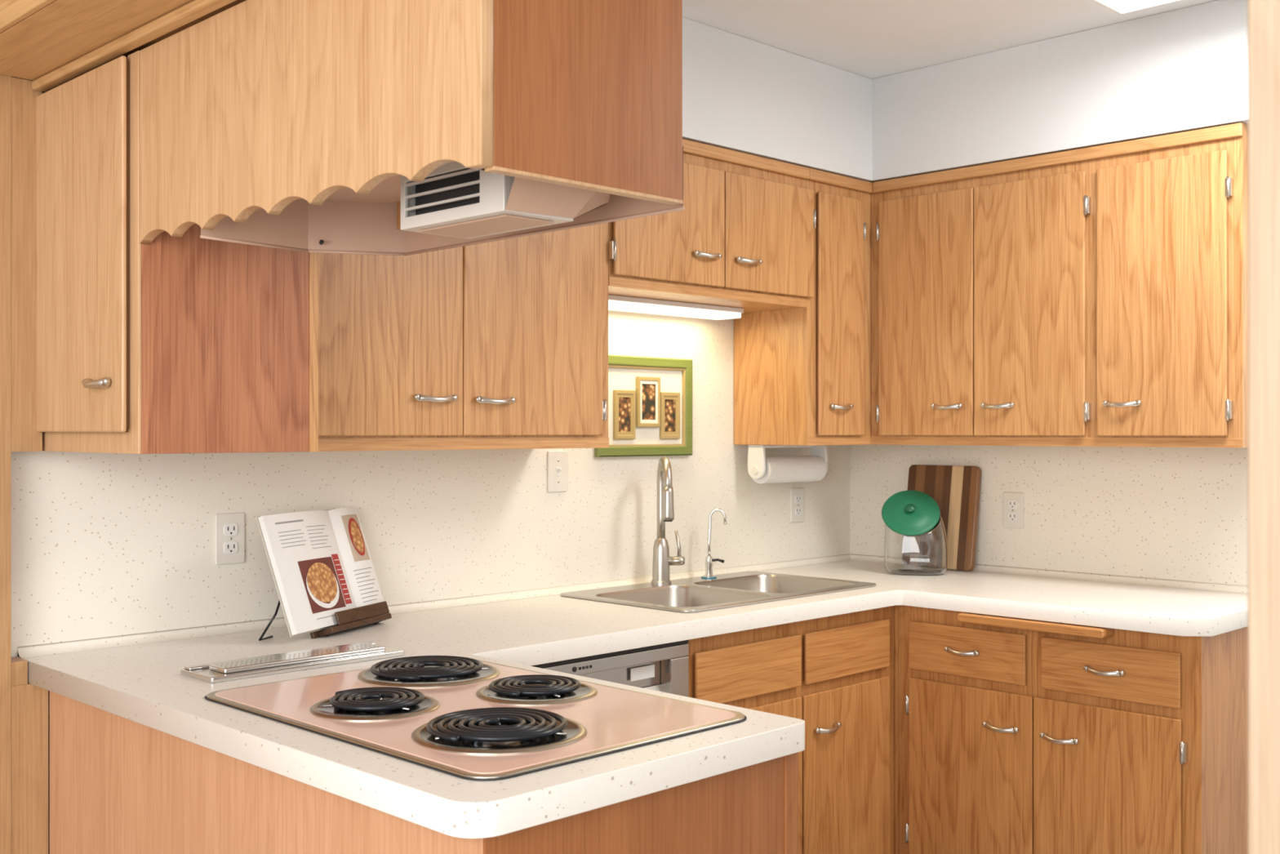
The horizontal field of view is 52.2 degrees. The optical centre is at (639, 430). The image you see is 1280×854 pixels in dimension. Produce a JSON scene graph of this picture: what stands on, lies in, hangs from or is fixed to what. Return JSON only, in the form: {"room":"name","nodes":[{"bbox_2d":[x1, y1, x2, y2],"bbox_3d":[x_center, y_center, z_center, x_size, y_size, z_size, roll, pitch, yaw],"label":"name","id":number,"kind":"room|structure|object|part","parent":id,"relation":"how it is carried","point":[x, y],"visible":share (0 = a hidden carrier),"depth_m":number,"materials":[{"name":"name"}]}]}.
{"room":"kitchen","nodes":[
{"label":"kitchen","id":0,"kind":"room"},
{"bbox_2d":[0,74,11,853],"bbox_3d":[-2.122,0.116,1.845,2.295,2.520,0.170,0,0,-45],"label":"door frame","id":1,"kind":"structure","parent":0,"point":[5,81],"depth_m":2.59,"materials":[{"name":"brown wood"}]},
{"bbox_2d":[0,0,55,33],"bbox_3d":[-0.835,-0.720,2.009,0.013,0.032,1.414,0,0,-45],"label":"wood trim","id":2,"kind":"structure","parent":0,"point":[20,10],"depth_m":2.22,"materials":[{"name":"brown wood"}]},
{"bbox_2d":[12,76,59,853],"bbox_3d":[-0.271,0.116,3.745,3.000,2.520,0.100,0,0,-45],"label":"wall","id":3,"kind":"structure","parent":0,"point":[12,77],"depth_m":2.72,"materials":[{"name":"paint"}]},
{"bbox_2d":[11,50,318,453],"bbox_3d":[-0.967,-0.331,2.619,0.432,0.744,0.494,0,0,-45],"label":"upper cabinet","id":4,"kind":"object","parent":3,"relation":"attached to","point":[190,343],"visible":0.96,"depth_m":2.48,"materials":[{"name":"red wood"}]},
{"bbox_3d":[-1.072,-0.337,2.495,0.010,0.678,0.411,0,0,-45],"label":"door","id":5,"kind":"part","parent":4,"relation":"part of","materials":[{"name":"brown wood"}]},
{"bbox_3d":[-1.054,-0.321,2.499,0.005,0.723,0.446,0,0,-45],"label":"frame","id":6,"kind":"part","parent":4,"relation":"part of","materials":[{"name":"brown wood"}]},
{"bbox_3d":[-1.004,-0.088,2.400,0.030,0.020,0.104,0,0,-45],"label":"pull handle","id":7,"kind":"part","parent":4,"relation":"part of","materials":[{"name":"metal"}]},
{"bbox_2d":[318,222,608,451],"bbox_3d":[-0.519,-0.384,3.172,0.982,0.856,0.345,0,0,-45],"label":"upper cabinet","id":8,"kind":"object","parent":3,"relation":"attached to","point":[501,344],"visible":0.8,"depth_m":3.09,"materials":[{"name":"brown wood"}]},
{"bbox_3d":[-0.577,-0.366,2.919,0.448,0.755,0.010,0,0,-45],"label":"door","id":9,"kind":"part","parent":8,"relation":"part of","materials":[{"name":"brown wood"}]},
{"bbox_3d":[-0.467,-0.075,3.002,0.122,0.020,0.031,0,0,-45],"label":"pull handle","id":10,"kind":"part","parent":8,"relation":"part of","materials":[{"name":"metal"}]},
{"bbox_3d":[-0.429,0.030,3.082,0.982,0.028,0.002,0,0,-45],"label":"rail","id":11,"kind":"part","parent":8,"relation":"part of","materials":[{"name":"brown wood"}]},
{"bbox_3d":[-0.343,-0.073,3.126,0.122,0.020,0.031,0,0,-45],"label":"pull handle","id":12,"kind":"part","parent":8,"relation":"part of","materials":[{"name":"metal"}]},
{"bbox_3d":[-0.257,-0.366,3.239,0.450,0.755,0.010,0,0,-45],"label":"door","id":13,"kind":"part","parent":8,"relation":"part of","materials":[{"name":"brown wood"}]},
{"bbox_2d":[11,310,1247,657],"bbox_3d":[0.260,0.018,3.144,2.900,0.885,1.500,0,0,-45],"label":"backsplash","id":14,"kind":"structure","parent":3,"relation":"attached to","point":[108,549],"depth_m":3.69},
{"bbox_2d":[214,512,244,564],"bbox_3d":[-0.939,0.246,2.992,0.072,0.116,0.009,0,0,-45],"label":"wall outlet","id":15,"kind":"object","parent":14,"relation":"attached to","point":[229,528],"visible":1,"depth_m":2.99,"materials":[{"name":"beige plastic"}]},
{"bbox_2d":[223,523,237,536],"bbox_3d":[-0.937,0.226,2.990,0.004,0.029,0.034,0,0,45],"label":"receptacle","id":16,"kind":"object","parent":15,"relation":"attached to","point":[229,529],"depth_m":2.99,"materials":[{"name":"white plastic"}]},
{"bbox_2d":[223,541,237,554],"bbox_3d":[-0.937,0.267,2.990,0.004,0.029,0.034,0,0,45],"label":"receptacle","id":17,"kind":"object","parent":15,"relation":"attached to","point":[229,547],"depth_m":2.99,"materials":[{"name":"white plastic"}]},
{"bbox_3d":[-0.269,0.018,3.672,0.005,0.885,2.898,0,0,45],"label":"panel","id":18,"kind":"part","parent":14,"relation":"part of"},
{"bbox_2d":[547,450,567,492],"bbox_3d":[-0.230,0.114,3.695,0.072,0.116,0.017,0,0,-45],"label":"light switch","id":19,"kind":"object","parent":14,"relation":"attached to","point":[557,460],"visible":1,"depth_m":3.69,"materials":[{"name":"beige plastic"}]},
{"bbox_2d":[595,354,692,457],"bbox_3d":[0.016,-0.074,3.940,0.405,0.300,0.018,0,0,-45],"label":"framed picture","id":20,"kind":"object","parent":14,"relation":"attached to","point":[650,398],"visible":0.9,"depth_m":3.95,"materials":[{"name":"green wood"}]},
{"bbox_3d":[-0.046,-0.049,3.878,0.086,0.146,0.008,0,0,-45],"label":"frame","id":21,"kind":"part","parent":20,"relation":"part of","materials":[{"name":"gold metal"}]},
{"bbox_2d":[618,397,630,431],"bbox_3d":[-0.048,-0.049,3.880,0.062,0.118,0.003,0,0,-45],"label":"print","id":22,"kind":"object","parent":20,"relation":"attached to","point":[624,402],"depth_m":3.88},
{"bbox_3d":[-0.047,-0.049,3.879,0.068,0.124,0.006,0,0,-45],"label":"frame","id":23,"kind":"part","parent":20,"relation":"part of","materials":[{"name":"gold metal"}]},
{"bbox_3d":[0.025,-0.088,3.947,0.096,0.152,0.011,0,0,-45],"label":"frame","id":24,"kind":"part","parent":20,"relation":"part of","materials":[{"name":"gold metal"}]},
{"bbox_2d":[642,383,655,419],"bbox_3d":[0.023,-0.088,3.949,0.072,0.124,0.006,0,0,-45],"label":"print","id":25,"kind":"object","parent":20,"relation":"attached to","point":[648,389],"depth_m":3.95},
{"bbox_3d":[0.024,-0.088,3.948,0.078,0.130,0.009,0,0,-45],"label":"frame","id":26,"kind":"part","parent":20,"relation":"part of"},
{"bbox_3d":[0.092,-0.048,4.017,0.085,0.143,0.008,0,0,-45],"label":"frame","id":27,"kind":"part","parent":20,"relation":"part of","materials":[{"name":"gold metal"}]},
{"bbox_2d":[664,399,675,431],"bbox_3d":[0.091,-0.048,4.018,0.061,0.115,0.003,0,0,-45],"label":"print","id":28,"kind":"object","parent":20,"relation":"attached to","point":[669,404],"depth_m":4.02},
{"bbox_3d":[0.092,-0.048,4.017,0.067,0.121,0.006,0,0,-45],"label":"frame","id":29,"kind":"part","parent":20,"relation":"part of","materials":[{"name":"gold metal"}]},
{"bbox_2d":[790,487,804,522],"bbox_3d":[0.539,0.253,4.470,0.072,0.116,0.009,0,0,-45],"label":"wall outlet","id":30,"kind":"object","parent":14,"relation":"attached to","point":[797,495],"visible":1,"depth_m":4.46,"materials":[{"name":"beige plastic"}]},
{"bbox_2d":[795,494,801,503],"bbox_3d":[0.541,0.233,4.468,0.004,0.029,0.034,0,0,45],"label":"receptacle","id":31,"kind":"object","parent":30,"relation":"attached to","point":[797,497],"depth_m":4.47,"materials":[{"name":"white plastic"}]},
{"bbox_2d":[795,506,801,515],"bbox_3d":[0.541,0.274,4.468,0.004,0.029,0.034,0,0,45],"label":"receptacle","id":32,"kind":"object","parent":30,"relation":"attached to","point":[797,509],"depth_m":4.47,"materials":[{"name":"white plastic"}]},
{"bbox_2d":[1003,492,1023,528],"bbox_3d":[1.209,0.257,4.231,0.009,0.116,0.072,0,0,-45],"label":"wall outlet","id":33,"kind":"object","parent":14,"relation":"attached to","point":[1013,502],"visible":1,"depth_m":4.23,"materials":[{"name":"beige plastic"}]},
{"bbox_2d":[1008,499,1017,508],"bbox_3d":[1.207,0.236,4.229,0.034,0.029,0.004,0,0,45],"label":"receptacle","id":34,"kind":"object","parent":33,"relation":"attached to","point":[1012,504],"depth_m":4.23,"materials":[{"name":"white plastic"}]},
{"bbox_2d":[1008,511,1017,521],"bbox_3d":[1.207,0.278,4.229,0.034,0.029,0.004,0,0,45],"label":"receptacle","id":35,"kind":"object","parent":33,"relation":"attached to","point":[1012,516],"depth_m":4.23,"materials":[{"name":"white plastic"}]},
{"bbox_3d":[1.285,0.248,4.165,1.494,0.425,0.005,0,0,45],"label":"panel","id":36,"kind":"part","parent":14,"relation":"part of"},
{"bbox_2d":[608,138,816,312],"bbox_3d":[0.135,-0.597,3.826,0.872,0.431,0.345,0,0,-45],"label":"upper cabinet","id":37,"kind":"object","parent":3,"relation":"attached to","point":[743,237],"visible":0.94,"depth_m":3.75,"materials":[{"name":"brown wood"}]},
{"bbox_3d":[0.086,-0.578,3.582,0.436,0.333,0.010,0,0,-45],"label":"door","id":38,"kind":"part","parent":37,"relation":"part of","materials":[{"name":"brown wood"}]},
{"bbox_2d":[608,294,743,319],"bbox_3d":[0.038,-0.365,3.842,0.694,0.030,0.110,0,0,-45],"label":"under-cabinet light","id":39,"kind":"object","parent":37,"relation":"attached to","point":[616,303],"visible":0.57,"depth_m":3.85,"materials":[{"name":"white plastic"}]},
{"bbox_3d":[0.194,-0.493,3.663,0.112,0.020,0.030,0,0,-45],"label":"pull handle","id":40,"kind":"part","parent":37,"relation":"part of","materials":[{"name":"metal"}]},
{"bbox_3d":[0.217,-0.394,3.728,0.843,0.026,0.002,0,0,-45],"label":"rail","id":41,"kind":"part","parent":37,"relation":"part of","materials":[{"name":"brown wood"}]},
{"bbox_3d":[0.221,-0.792,3.724,0.843,0.036,0.014,0,0,-45],"label":"molding","id":42,"kind":"part","parent":37,"relation":"part of","materials":[{"name":"brown wood"}]},
{"bbox_3d":[0.321,-0.493,3.790,0.112,0.020,0.030,0,0,-45],"label":"pull handle","id":43,"kind":"part","parent":37,"relation":"part of","materials":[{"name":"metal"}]},
{"bbox_3d":[0.388,-0.578,3.884,0.412,0.333,0.010,0,0,-45],"label":"door","id":44,"kind":"part","parent":37,"relation":"part of","materials":[{"name":"brown wood"}]},
{"bbox_2d":[733,168,873,444],"bbox_3d":[0.651,-0.384,4.342,0.637,0.856,0.345,0,0,-45],"label":"upper cabinet","id":45,"kind":"object","parent":3,"relation":"attached to","point":[802,375],"visible":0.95,"depth_m":4.13,"materials":[{"name":"brown wood"}]},
{"bbox_2d":[747,444,828,483],"bbox_3d":[0.490,0.107,4.301,0.350,0.124,0.086,0,0,-45],"label":"paper towel holder","id":46,"kind":"object","parent":45,"relation":"attached to","point":[762,468],"visible":0.96,"depth_m":4.24,"materials":[{"name":"white plastic"}]},
{"bbox_3d":[0.374,0.100,4.185,0.014,0.108,0.068,0,0,-45],"label":"bracket arm","id":47,"kind":"part","parent":46,"relation":"part of","materials":[{"name":"white plastic"}]},
{"bbox_3d":[0.606,0.100,4.417,0.014,0.108,0.068,0,0,-45],"label":"bracket arm","id":48,"kind":"part","parent":46,"relation":"part of","materials":[{"name":"white plastic"}]},
{"bbox_3d":[0.635,0.031,4.146,0.338,0.026,0.002,0,0,-45],"label":"rail","id":49,"kind":"part","parent":45,"relation":"part of","materials":[{"name":"brown wood"}]},
{"bbox_3d":[0.639,-0.792,4.142,0.338,0.036,0.014,0,0,-45],"label":"molding","id":50,"kind":"part","parent":45,"relation":"part of","materials":[{"name":"brown wood"}]},
{"bbox_3d":[0.637,-0.365,4.133,0.237,0.758,0.010,0,0,-45],"label":"door","id":51,"kind":"part","parent":45,"relation":"part of","materials":[{"name":"brown wood"}]},
{"bbox_3d":[0.638,-0.076,4.107,0.112,0.020,0.030,0,0,-45],"label":"pull handle","id":52,"kind":"part","parent":45,"relation":"part of","materials":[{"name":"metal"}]},
{"bbox_2d":[893,605,894,791],"bbox_3d":[1.709,0.116,3.816,0.100,2.520,2.600,0,0,-45],"label":"wall","id":53,"kind":"structure","parent":0,"point":[894,606],"depth_m":4.57,"materials":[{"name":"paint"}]},
{"bbox_2d":[871,122,1247,447],"bbox_3d":[1.260,-0.384,3.939,0.345,0.856,1.177,0,0,-45],"label":"upper cabinet","id":54,"kind":"object","parent":53,"relation":"attached to","point":[1095,295],"visible":1,"depth_m":3.77,"materials":[{"name":"brown wood"}]},
{"bbox_3d":[0.896,-0.365,4.109,0.010,0.758,0.345,0,0,-45],"label":"door","id":55,"kind":"part","parent":54,"relation":"part of","materials":[{"name":"brown wood"}]},
{"bbox_3d":[0.944,-0.076,4.034,0.030,0.020,0.112,0,0,-45],"label":"pull handle","id":56,"kind":"part","parent":54,"relation":"part of","materials":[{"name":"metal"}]},
{"bbox_3d":[1.067,-0.076,3.911,0.030,0.020,0.112,0,0,-45],"label":"pull handle","id":57,"kind":"part","parent":54,"relation":"part of","materials":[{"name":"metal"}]},
{"bbox_3d":[1.146,-0.365,3.859,0.010,0.758,0.357,0,0,-45],"label":"door","id":58,"kind":"part","parent":54,"relation":"part of","materials":[{"name":"brown wood"}]},
{"bbox_3d":[1.170,0.031,3.850,0.002,0.026,1.174,0,0,-45],"label":"rail","id":59,"kind":"part","parent":54,"relation":"part of","materials":[{"name":"brown wood"}]},
{"bbox_3d":[1.171,-0.792,3.841,0.014,0.036,1.164,0,0,-45],"label":"molding","id":60,"kind":"part","parent":54,"relation":"part of","materials":[{"name":"brown wood"}]},
{"bbox_3d":[1.340,-0.076,3.638,0.030,0.020,0.112,0,0,-45],"label":"pull handle","id":61,"kind":"part","parent":54,"relation":"part of","materials":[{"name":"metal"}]},
{"bbox_3d":[1.425,-0.365,3.580,0.010,0.758,0.361,0,0,-45],"label":"door","id":62,"kind":"part","parent":54,"relation":"part of","materials":[{"name":"brown wood"}]},
{"bbox_2d":[682,0,1217,79],"bbox_3d":[0.288,-1.184,1.561,5.300,0.080,4.020,0,0,-45],"label":"ceiling","id":63,"kind":"structure","parent":0,"point":[872,39],"depth_m":3.68,"materials":[{"name":"paint"}]},
{"bbox_2d":[0,0,246,84],"bbox_3d":[-0.634,-0.923,2.210,1.414,0.439,0.554,0,0,45],"label":"soffit","id":64,"kind":"structure","parent":63,"relation":"attached to","point":[61,32],"depth_m":2.29,"materials":[{"name":"brown wood"}]},
{"bbox_2d":[31,0,236,91],"bbox_3d":[-0.712,-0.694,2.132,0.030,0.020,1.414,0,0,-45],"label":"strip","id":65,"kind":"object","parent":64,"relation":"attached to","point":[194,10],"visible":1,"depth_m":2.31,"materials":[{"name":"brown wood"}]},
{"bbox_2d":[140,0,684,255],"bbox_3d":[-0.406,-0.503,2.133,0.401,0.398,0.984,0,0,-45],"label":"range hood","id":66,"kind":"object","parent":64,"relation":"attached to","point":[384,127],"visible":1,"depth_m":1.88,"materials":[{"name":"brown wood"}]},
{"bbox_3d":[-0.194,-0.538,2.177,0.018,0.328,0.708,0,0,-45],"label":"panel","id":67,"kind":"part","parent":66,"relation":"part of","materials":[{"name":"brown metal"}]},
{"bbox_3d":[-0.276,-0.353,1.909,0.006,0.092,0.250,0,0,-45],"label":"fan grille frame","id":68,"kind":"part","parent":66,"relation":"part of","materials":[{"name":"metal"}]},
{"bbox_3d":[-0.232,-0.305,1.953,0.090,0.002,0.210,0,0,-45],"label":"filter panel","id":69,"kind":"part","parent":66,"relation":"part of","materials":[{"name":"metal"}]},
{"bbox_3d":[-0.068,-0.519,1.789,0.350,0.366,0.018,0,0,-45],"label":"panel","id":70,"kind":"part","parent":66,"relation":"part of","materials":[{"name":"brown wood"}]},
{"bbox_2d":[1089,0,1180,14],"bbox_3d":[1.483,-1.107,2.826,0.420,0.073,1.120,0,0,-45],"label":"ceiling light","id":71,"kind":"object","parent":63,"relation":"in","point":[1117,6],"depth_m":3.28,"materials":[{"name":"white plastic"}]},
{"bbox_2d":[682,0,1247,182],"bbox_3d":[0.755,-0.979,2.956,2.464,0.329,2.465,0,0,-45],"label":"wall","id":72,"kind":"structure","parent":0,"point":[1183,69],"depth_m":3.81,"materials":[{"name":"paint"}]},
{"bbox_3d":[0.394,1.401,0.889,6.100,0.050,5.120,0,0,-45],"label":"floor","id":73,"kind":"structure","parent":0,"visible":0},
{"bbox_2d":[11,656,798,853],"bbox_3d":[-0.519,0.918,2.363,0.702,0.916,1.484,0,0,-45],"label":"base cabinet","id":74,"kind":"object","parent":73,"relation":"on","point":[118,784],"visible":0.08,"depth_m":2.09,"materials":[{"name":"brown wood"}]},
{"bbox_2d":[19,560,1247,838],"bbox_3d":[0.274,0.483,3.146,2.866,0.045,1.506,0,0,-45],"label":"countertop","id":75,"kind":"structure","parent":74,"relation":"on","point":[143,683],"depth_m":2.65,"materials":[{"name":"laminate"}]},
{"bbox_2d":[180,641,404,683],"bbox_3d":[-0.677,0.450,2.578,0.425,0.021,0.127,0,0,-45],"label":"vent cover","id":76,"kind":"object","parent":75,"relation":"on","point":[262,665],"visible":1,"depth_m":2.53,"materials":[{"name":"silver metal"}]},
{"bbox_2d":[258,600,391,640],"bbox_3d":[-0.718,0.369,2.996,0.366,0.188,0.178,0,0,-45],"label":"cookbook stand","id":77,"kind":"object","parent":75,"relation":"on","point":[378,612],"depth_m":3.00,"materials":[{"name":"brown wood"}]},
{"bbox_2d":[255,506,383,637],"bbox_3d":[-0.723,0.315,3.006,0.111,0.262,0.369,0,0,21],"label":"cookbook","id":78,"kind":"object","parent":77,"relation":"on","point":[321,565],"visible":0.93,"depth_m":2.96,"materials":[{"name":"paper"}]},
{"bbox_2d":[297,556,346,613],"bbox_3d":[-0.718,0.347,2.955,0.043,0.115,0.133,0,0,20],"label":"photo","id":79,"kind":"object","parent":78,"relation":"attached to","point":[322,588],"depth_m":2.94},
{"bbox_3d":[-0.715,0.350,2.953,0.035,0.098,0.120,0,0,19],"label":"pie plate","id":80,"kind":"part","parent":78,"relation":"part of","materials":[{"name":"paper"}]},
{"bbox_2d":[341,514,369,561],"bbox_3d":[-0.682,0.256,3.139,0.042,0.110,0.068,0,0,20],"label":"photo","id":81,"kind":"object","parent":78,"relation":"attached to","point":[354,548],"depth_m":3.12},
{"bbox_3d":[-0.680,0.254,3.139,0.032,0.090,0.054,0,0,14],"label":"pastry dish","id":82,"kind":"part","parent":78,"relation":"part of","materials":[{"name":"paper"}]},
{"bbox_2d":[204,655,746,781],"bbox_3d":[-0.291,0.449,2.182,0.559,0.024,0.803,0,0,-45],"label":"electric cooktop","id":83,"kind":"object","parent":75,"relation":"in","point":[460,717],"visible":1,"depth_m":2.09,"materials":[{"name":"beige metal"}]},
{"bbox_2d":[651,456,684,584],"bbox_3d":[0.068,0.264,3.831,0.099,0.380,0.164,0,0,16],"label":"kitchen faucet","id":84,"kind":"object","parent":75,"relation":"on","point":[662,560],"visible":1,"depth_m":3.86,"materials":[{"name":"silver metal"}]},
{"bbox_3d":[0.113,0.338,3.886,0.020,0.086,0.012,0,0,-15],"label":"lever","id":85,"kind":"part","parent":84,"relation":"part of","materials":[{"name":"silver metal"}]},
{"bbox_2d":[701,508,726,578],"bbox_3d":[0.226,0.346,4.044,0.074,0.215,0.048,0,0,-22],"label":"tap","id":86,"kind":"object","parent":75,"relation":"on","point":[708,564],"visible":1,"depth_m":4.04,"materials":[{"name":"silver metal"}]},
{"bbox_3d":[0.238,0.317,4.040,0.058,0.158,0.012,0,0,2],"label":"spout","id":87,"kind":"part","parent":86,"relation":"part of","materials":[{"name":"silver metal"}]},
{"bbox_3d":[0.237,0.401,4.041,0.048,0.015,0.010,0,0,-4],"label":"lever","id":88,"kind":"part","parent":86,"relation":"part of","materials":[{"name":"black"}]},
{"bbox_2d":[560,570,875,612],"bbox_3d":[0.240,0.546,3.772,0.840,0.186,0.505,0,0,-45],"label":"sink","id":89,"kind":"object","parent":75,"relation":"in","point":[692,594],"visible":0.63,"depth_m":3.81,"materials":[{"name":"silver metal"}]},
{"bbox_3d":[0.118,0.547,3.611,0.370,0.184,0.370,0,0,-45],"label":"bowl","id":90,"kind":"part","parent":89,"relation":"part of","materials":[{"name":"silver metal"}]},
{"bbox_3d":[0.401,0.547,3.894,0.370,0.184,0.370,0,0,-45],"label":"bowl","id":91,"kind":"part","parent":89,"relation":"part of","materials":[{"name":"silver metal"}]},
{"bbox_2d":[881,489,947,575],"bbox_3d":[0.891,0.326,4.239,0.208,0.266,0.192,0,0,12],"label":"cookie jar","id":92,"kind":"object","parent":75,"relation":"on","point":[916,539],"visible":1,"depth_m":4.17,"materials":[{"name":"clear glass"}]},
{"bbox_3d":[0.870,0.248,4.193,0.030,0.030,0.030,0,0,-45],"label":"lid knob","id":93,"kind":"part","parent":92,"relation":"part of","materials":[{"name":"green plastic"}]},
{"bbox_3d":[0.873,0.263,4.210,0.146,0.140,0.170,0,0,-45],"label":"lid","id":94,"kind":"part","parent":92,"relation":"part of","materials":[{"name":"green plastic"}]},
{"bbox_2d":[906,464,981,570],"bbox_3d":[1.009,0.287,4.379,0.270,0.344,0.069,0,0,45],"label":"cutting board","id":95,"kind":"object","parent":75,"relation":"on","point":[956,489],"visible":0.66,"depth_m":4.33,"materials":[{"name":"brown wood"}]},
{"bbox_3d":[0.026,0.942,1.867,0.628,0.869,0.005,0,0,-45],"label":"panel","id":96,"kind":"part","parent":74,"relation":"part of","materials":[{"name":"brown wood"}]},
{"bbox_2d":[531,640,688,697],"bbox_3d":[-0.293,0.933,3.198,0.594,0.846,0.584,0,0,-45],"label":"dishwasher","id":97,"kind":"object","parent":73,"relation":"on","point":[664,668],"visible":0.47,"depth_m":3.11,"materials":[{"name":"silver metal"}]},
{"bbox_2d":[579,660,661,688],"bbox_3d":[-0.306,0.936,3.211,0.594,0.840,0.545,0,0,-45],"label":"control panel","id":98,"kind":"object","parent":97,"relation":"in","point":[647,675],"depth_m":3.12,"materials":[{"name":"silver metal"}]},
{"bbox_2d":[688,604,898,853],"bbox_3d":[0.447,0.942,3.938,1.492,0.869,0.623,0,0,-45],"label":"base cabinet","id":99,"kind":"object","parent":73,"relation":"on","point":[834,674],"visible":0.48,"depth_m":3.63,"materials":[{"name":"brown wood"}]},
{"bbox_3d":[0.286,0.620,3.386,0.421,0.140,0.010,0,0,-45],"label":"drawer","id":100,"kind":"part","parent":99,"relation":"part of","materials":[{"name":"brown wood"}]},
{"bbox_3d":[0.287,0.982,3.387,0.424,0.528,0.010,0,0,-45],"label":"door","id":101,"kind":"part","parent":99,"relation":"part of","materials":[{"name":"brown wood"}]},
{"bbox_3d":[0.522,0.819,3.594,0.112,0.020,0.030,0,0,-45],"label":"pull handle","id":102,"kind":"part","parent":99,"relation":"part of","materials":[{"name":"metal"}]},
{"bbox_3d":[0.586,0.982,3.686,0.408,0.528,0.010,0,0,-45],"label":"door","id":103,"kind":"part","parent":99,"relation":"part of","materials":[{"name":"brown wood"}]},
{"bbox_3d":[0.590,0.620,3.690,0.398,0.140,0.010,0,0,-45],"label":"drawer","id":104,"kind":"part","parent":99,"relation":"part of","materials":[{"name":"brown wood"}]},
{"bbox_2d":[898,604,1247,853],"bbox_3d":[1.259,0.942,3.730,0.642,0.869,0.886,0,0,-45],"label":"base cabinet","id":105,"kind":"object","parent":73,"relation":"on","point":[1017,735],"visible":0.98,"depth_m":3.47,"materials":[{"name":"brown wood"}]},
{"bbox_3d":[0.903,0.622,3.679,0.030,0.020,0.112,0,0,-45],"label":"pull handle","id":106,"kind":"part","parent":105,"relation":"part of","materials":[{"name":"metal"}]},
{"bbox_3d":[0.919,0.624,3.690,0.010,0.140,0.373,0,0,-45],"label":"drawer","id":107,"kind":"part","parent":105,"relation":"part of","materials":[{"name":"brown wood"}]},
{"bbox_3d":[0.926,0.983,3.683,0.010,0.526,0.394,0,0,-45],"label":"door","id":108,"kind":"part","parent":105,"relation":"part of","materials":[{"name":"brown wood"}]},
{"bbox_3d":[0.988,0.817,3.593,0.030,0.020,0.112,0,0,-45],"label":"pull handle","id":109,"kind":"part","parent":105,"relation":"part of","materials":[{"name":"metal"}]},
{"bbox_3d":[1.111,0.819,3.471,0.030,0.020,0.112,0,0,-45],"label":"pull handle","id":110,"kind":"part","parent":105,"relation":"part of","materials":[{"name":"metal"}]},
{"bbox_3d":[1.199,0.623,3.382,0.030,0.020,0.112,0,0,-45],"label":"pull handle","id":111,"kind":"part","parent":105,"relation":"part of","materials":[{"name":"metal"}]},
{"bbox_3d":[1.209,0.983,3.400,0.010,0.526,0.400,0,0,-45],"label":"door","id":112,"kind":"part","parent":105,"relation":"part of","materials":[{"name":"brown wood"}]},
{"bbox_3d":[1.216,0.624,3.393,0.010,0.140,0.376,0,0,-45],"label":"drawer","id":113,"kind":"part","parent":105,"relation":"part of","materials":[{"name":"brown wood"}]},
{"bbox_3d":[1.501,0.116,1.864,2.955,2.520,0.133,0,0,-45],"label":"wall","id":114,"kind":"structure","parent":0,"visible":0},
{"bbox_2d":[1247,0,1279,853],"bbox_3d":[0.452,0.117,0.809,0.019,2.518,0.140,0,0,-45],"label":"trim","id":115,"kind":"structure","parent":114,"relation":"attached to","point":[1263,15],"depth_m":0.84,"materials":[{"name":"brown wood"}]}
]}

